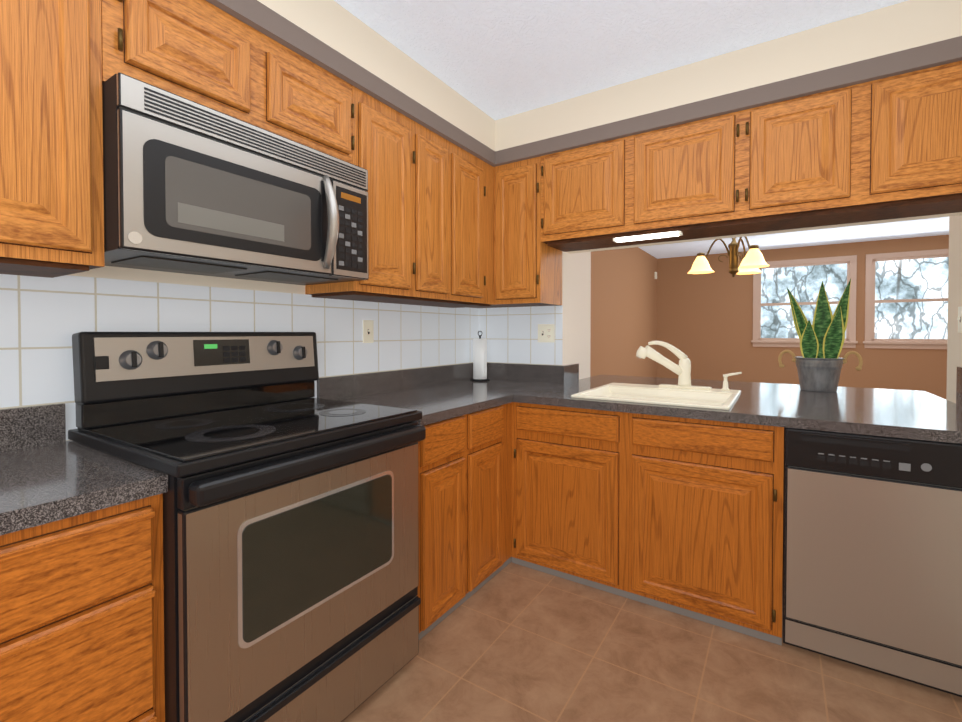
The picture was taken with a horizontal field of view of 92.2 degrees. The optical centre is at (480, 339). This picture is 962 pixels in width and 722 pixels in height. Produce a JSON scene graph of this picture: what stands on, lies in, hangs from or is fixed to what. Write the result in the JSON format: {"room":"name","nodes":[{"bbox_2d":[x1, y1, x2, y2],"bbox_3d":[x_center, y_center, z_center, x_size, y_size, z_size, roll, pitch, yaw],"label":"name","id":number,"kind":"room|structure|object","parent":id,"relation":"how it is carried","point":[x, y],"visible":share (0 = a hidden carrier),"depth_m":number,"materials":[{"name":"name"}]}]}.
{"room":"kitchen","nodes":[
{"label":"kitchen","id":0,"kind":"room"},
{"bbox_2d":[0,247,656,440],"bbox_3d":[0.232,-0.085,3.808,0.126,2.532,10.540,1,1,33],"label":"wall","id":1,"kind":"structure","parent":0,"point":[43,320],"depth_m":1.93,"materials":[{"name":"beige tile"}]},
{"bbox_2d":[0,0,115,277],"bbox_3d":[-1.317,-0.612,0.973,0.337,0.848,0.750,1,1,33],"label":"upper cabinet","id":2,"kind":"object","parent":1,"relation":"attached to","point":[56,57],"depth_m":1.12,"materials":[{"name":"brown wood"}]},
{"bbox_2d":[112,0,267,130],"bbox_3d":[-0.996,-0.862,1.466,0.337,0.363,0.426,1,1,33],"label":"upper cabinet","id":3,"kind":"object","parent":1,"relation":"attached to","point":[196,51],"depth_m":1.39,"materials":[{"name":"brown wood"}]},
{"bbox_2d":[102,72,368,284],"bbox_3d":[-0.825,-0.458,1.608,0.476,0.446,0.837,1,1,33],"label":"over-the-range microwave","id":4,"kind":"object","parent":3,"relation":"attached to","point":[191,187],"visible":1,"depth_m":1.38,"materials":[{"name":"silver metal"}]},
{"bbox_2d":[268,37,359,166],"bbox_3d":[-0.768,-0.868,1.819,0.337,0.363,0.415,1,1,33],"label":"upper cabinet","id":5,"kind":"object","parent":1,"relation":"attached to","point":[309,105],"depth_m":1.73,"materials":[{"name":"brown wood"}]},
{"bbox_2d":[305,90,419,301],"bbox_3d":[-0.555,-0.631,2.151,0.337,0.848,0.364,1,1,33],"label":"upper cabinet","id":6,"kind":"object","parent":1,"relation":"attached to","point":[389,139],"depth_m":2.08,"materials":[{"name":"brown wood"}]},
{"bbox_2d":[363,320,373,342],"bbox_3d":[-0.585,-0.043,2.414,0.014,0.118,0.072,1,1,33],"label":"outlet","id":7,"kind":"object","parent":1,"relation":"attached to","point":[368,336],"visible":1,"depth_m":2.41,"materials":[{"name":"beige plastic"}]},
{"bbox_2d":[376,125,455,303],"bbox_3d":[-0.376,-0.635,2.428,0.337,0.848,0.295,1,1,33],"label":"upper cabinet","id":8,"kind":"object","parent":1,"relation":"attached to","point":[450,224],"depth_m":2.37,"materials":[{"name":"brown wood"}]},
{"bbox_2d":[416,145,487,307],"bbox_3d":[-0.209,-0.639,2.687,0.337,0.848,0.321,1,1,33],"label":"upper cabinet","id":9,"kind":"object","parent":1,"relation":"attached to","point":[471,171],"depth_m":2.63,"materials":[{"name":"brown wood"}]},
{"bbox_2d":[206,0,961,166],"bbox_3d":[-0.218,-1.166,0.687,2.496,0.266,4.598,1,1,33],"label":"soffit","id":10,"kind":"structure","parent":0,"point":[335,38],"depth_m":2.04,"materials":[{"name":"beige paint"}]},
{"bbox_2d":[334,0,948,258],"bbox_3d":[2.212,-1.360,2.508,4.840,0.060,10.540,1,1,33],"label":"ceiling","id":11,"kind":"structure","parent":0,"point":[496,59],"depth_m":2.04,"materials":[{"name":"white paint"}]},
{"bbox_2d":[688,236,769,276],"bbox_3d":[2.178,-0.952,4.082,0.642,0.806,0.670,1,1,33],"label":"chandelier","id":12,"kind":"object","parent":11,"relation":"hanging from","point":[753,261],"visible":0.9,"depth_m":4.03,"materials":[{"name":"white glass"}]},
{"bbox_2d":[342,562,961,721],"bbox_3d":[-0.218,1.261,0.726,2.740,0.060,4.840,1,1,33],"label":"floor","id":13,"kind":"structure","parent":0,"point":[511,642],"depth_m":1.68,"materials":[{"name":"tile"}]},
{"bbox_2d":[0,493,164,721],"bbox_3d":[-1.174,0.790,0.952,0.624,0.872,0.693,1,1,33],"label":"base cabinet","id":14,"kind":"object","parent":13,"relation":"on","point":[82,596],"depth_m":0.95,"materials":[{"name":"brown wood"}]},
{"bbox_2d":[0,403,167,535],"bbox_3d":[-1.317,0.278,0.721,0.627,0.155,1.224,1,1,33],"label":"countertop","id":15,"kind":"structure","parent":14,"relation":"on","point":[49,473],"depth_m":1.06,"materials":[{"name":"stone"}]},
{"bbox_2d":[68,332,425,721],"bbox_3d":[-0.718,0.595,1.556,0.723,1.244,0.836,1,1,33],"label":"stove","id":16,"kind":"object","parent":13,"relation":"on","point":[290,547],"visible":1,"depth_m":1.37,"materials":[{"name":"silver metal"}]},
{"bbox_2d":[417,413,471,639],"bbox_3d":[-0.409,0.771,2.137,0.622,0.872,0.339,1,1,33],"label":"base cabinet","id":17,"kind":"object","parent":13,"relation":"on","point":[445,454],"depth_m":1.96,"materials":[{"name":"brown wood"}]},
{"bbox_2d":[317,367,515,425],"bbox_3d":[-0.298,0.253,2.297,0.627,0.155,0.747,1,1,33],"label":"countertop","id":18,"kind":"structure","parent":17,"relation":"on","point":[441,393],"depth_m":2.40,"materials":[{"name":"stone"}]},
{"bbox_2d":[471,331,489,381],"bbox_3d":[-0.006,0.107,3.144,0.130,0.339,0.130,1,1,33],"label":"paper towel holder","id":19,"kind":"object","parent":18,"relation":"on","point":[479,359],"visible":0.98,"depth_m":3.10,"materials":[{"name":"white paper"}]},
{"bbox_2d":[472,404,507,594],"bbox_3d":[-0.229,0.766,2.416,0.622,0.872,0.325,1,1,33],"label":"base cabinet","id":20,"kind":"object","parent":13,"relation":"on","point":[490,425],"depth_m":2.27,"materials":[{"name":"brown wood"}]},
{"bbox_2d":[512,402,627,597],"bbox_3d":[0.577,0.764,2.564,0.606,0.872,0.622,1,1,33],"label":"base cabinet","id":21,"kind":"object","parent":13,"relation":"on","point":[570,465],"depth_m":2.28,"materials":[{"name":"brown wood"}]},
{"bbox_2d":[628,413,783,645],"bbox_3d":[1.089,0.769,2.233,0.614,0.872,0.622,1,1,33],"label":"base cabinet","id":22,"kind":"object","parent":13,"relation":"on","point":[682,516],"depth_m":1.95,"materials":[{"name":"brown wood"}]},
{"bbox_2d":[435,363,961,443],"bbox_3d":[0.706,0.226,2.133,2.490,0.215,0.062,1,1,33],"label":"countertop","id":23,"kind":"structure","parent":22,"relation":"on","point":[907,414],"depth_m":2.10,"materials":[{"name":"stone"}]},
{"bbox_2d":[571,383,740,409],"bbox_3d":[0.931,0.299,2.419,0.705,0.051,0.685,1,1,33],"label":"sink","id":24,"kind":"object","parent":23,"relation":"in","point":[712,398],"visible":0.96,"depth_m":2.49,"materials":[{"name":"beige ceramic"}]},
{"bbox_2d":[636,341,711,389],"bbox_3d":[1.075,0.138,2.589,0.373,0.266,0.181,1,1,33],"label":"faucet","id":25,"kind":"object","parent":24,"relation":"on","point":[682,369],"visible":1,"depth_m":2.59,"materials":[{"name":"beige ceramic"}]},
{"bbox_2d":[721,372,741,390],"bbox_3d":[1.342,0.221,2.482,0.098,0.103,0.044,1,1,33],"label":"soap dispenser","id":26,"kind":"object","parent":24,"relation":"on","point":[725,384],"visible":1,"depth_m":2.48,"materials":[{"name":"beige ceramic"}]},
{"bbox_2d":[778,279,862,391],"bbox_3d":[1.904,-0.025,2.606,0.386,0.620,0.234,1,1,33],"label":"potted plant","id":27,"kind":"object","parent":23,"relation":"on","point":[820,362],"visible":1,"depth_m":2.57,"materials":[{"name":"plant"}]},
{"bbox_2d":[782,427,961,696],"bbox_3d":[1.596,0.767,1.874,0.619,0.851,0.650,1,1,33],"label":"dishwasher","id":28,"kind":"object","parent":13,"relation":"on","point":[872,555],"visible":1,"depth_m":1.64,"materials":[{"name":"silver metal"}]},
{"bbox_2d":[479,212,961,379],"bbox_3d":[1.171,-0.069,2.853,2.500,2.532,0.526,1,1,33],"label":"wall","id":29,"kind":"structure","parent":0,"point":[510,334],"depth_m":3.11,"materials":[{"name":"white"}]},
{"bbox_2d":[496,157,561,307],"bbox_3d":[0.293,-0.642,2.895,0.316,0.848,0.338,1,1,33],"label":"upper cabinet","id":30,"kind":"object","parent":29,"relation":"attached to","point":[528,272],"depth_m":2.75,"materials":[{"name":"brown wood"}]},
{"bbox_2d":[538,324,553,341],"bbox_3d":[0.421,-0.043,3.015,0.118,0.118,0.014,1,1,33],"label":"outlet","id":31,"kind":"object","parent":29,"relation":"attached to","point":[545,332],"visible":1,"depth_m":3.02,"materials":[{"name":"beige plastic"}]},
{"bbox_2d":[540,136,643,251],"bbox_3d":[0.640,-0.816,2.668,0.507,0.494,0.338,1,1,33],"label":"upper cabinet","id":32,"kind":"object","parent":29,"relation":"attached to","point":[586,191],"depth_m":2.52,"materials":[{"name":"brown wood"}]},
{"bbox_2d":[613,231,682,241],"bbox_3d":[0.859,-0.534,2.400,0.340,0.018,0.052,1,1,33],"label":"under-cabinet light","id":33,"kind":"object","parent":32,"relation":"attached to","point":[651,236],"visible":1,"depth_m":2.38,"materials":[{"name":"beige plastic"}]},
{"bbox_2d":[632,110,747,243],"bbox_3d":[1.068,-0.811,2.391,0.511,0.494,0.338,1,1,33],"label":"upper cabinet","id":34,"kind":"object","parent":29,"relation":"attached to","point":[688,178],"depth_m":2.24,"materials":[{"name":"brown wood"}]},
{"bbox_2d":[744,82,867,231],"bbox_3d":[1.460,-0.807,2.138,0.423,0.494,0.338,1,1,33],"label":"upper cabinet","id":35,"kind":"object","parent":29,"relation":"attached to","point":[806,157],"depth_m":1.99,"materials":[{"name":"brown wood"}]},
{"bbox_2d":[856,61,961,222],"bbox_3d":[1.810,-0.804,1.911,0.412,0.494,0.338,1,1,33],"label":"upper cabinet","id":36,"kind":"object","parent":29,"relation":"attached to","point":[915,117],"depth_m":1.80,"materials":[{"name":"brown wood"}]},
{"bbox_2d":[656,235,948,398],"bbox_3d":[5.040,-0.134,6.903,4.600,2.532,0.120,1,1,33],"label":"wall","id":37,"kind":"structure","parent":0,"point":[705,323],"depth_m":7.36,"materials":[{"name":"brown paint"}]},
{"bbox_2d":[751,255,857,347],"bbox_3d":[4.813,-0.549,6.935,1.308,1.322,0.058,1,1,33],"label":"dining room window","id":38,"kind":"structure","parent":37,"relation":"in","point":[801,280],"depth_m":7.00,"materials":[{"name":"beige"}]},
{"bbox_2d":[863,249,948,348],"bbox_3d":[5.963,-0.537,6.192,1.306,1.322,0.058,1,1,33],"label":"dining room window","id":39,"kind":"structure","parent":37,"relation":"in","point":[906,300],"depth_m":6.31,"materials":[{"name":"beige"}]},
{"bbox_2d":[946,215,961,402],"bbox_3d":[0.945,-0.025,0.091,0.120,2.532,5.070,1,1,33],"label":"wall","id":40,"kind":"structure","parent":0,"point":[954,349],"depth_m":2.17,"materials":[{"name":"beige paint"}]},
{"bbox_2d":[957,306,961,332],"bbox_3d":[2.149,-0.091,2.077,0.014,0.118,0.072,1,1,33],"label":"light switch","id":41,"kind":"object","parent":40,"relation":"attached to","point":[959,318],"visible":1,"depth_m":2.07,"materials":[{"name":"beige plastic"}]}
]}

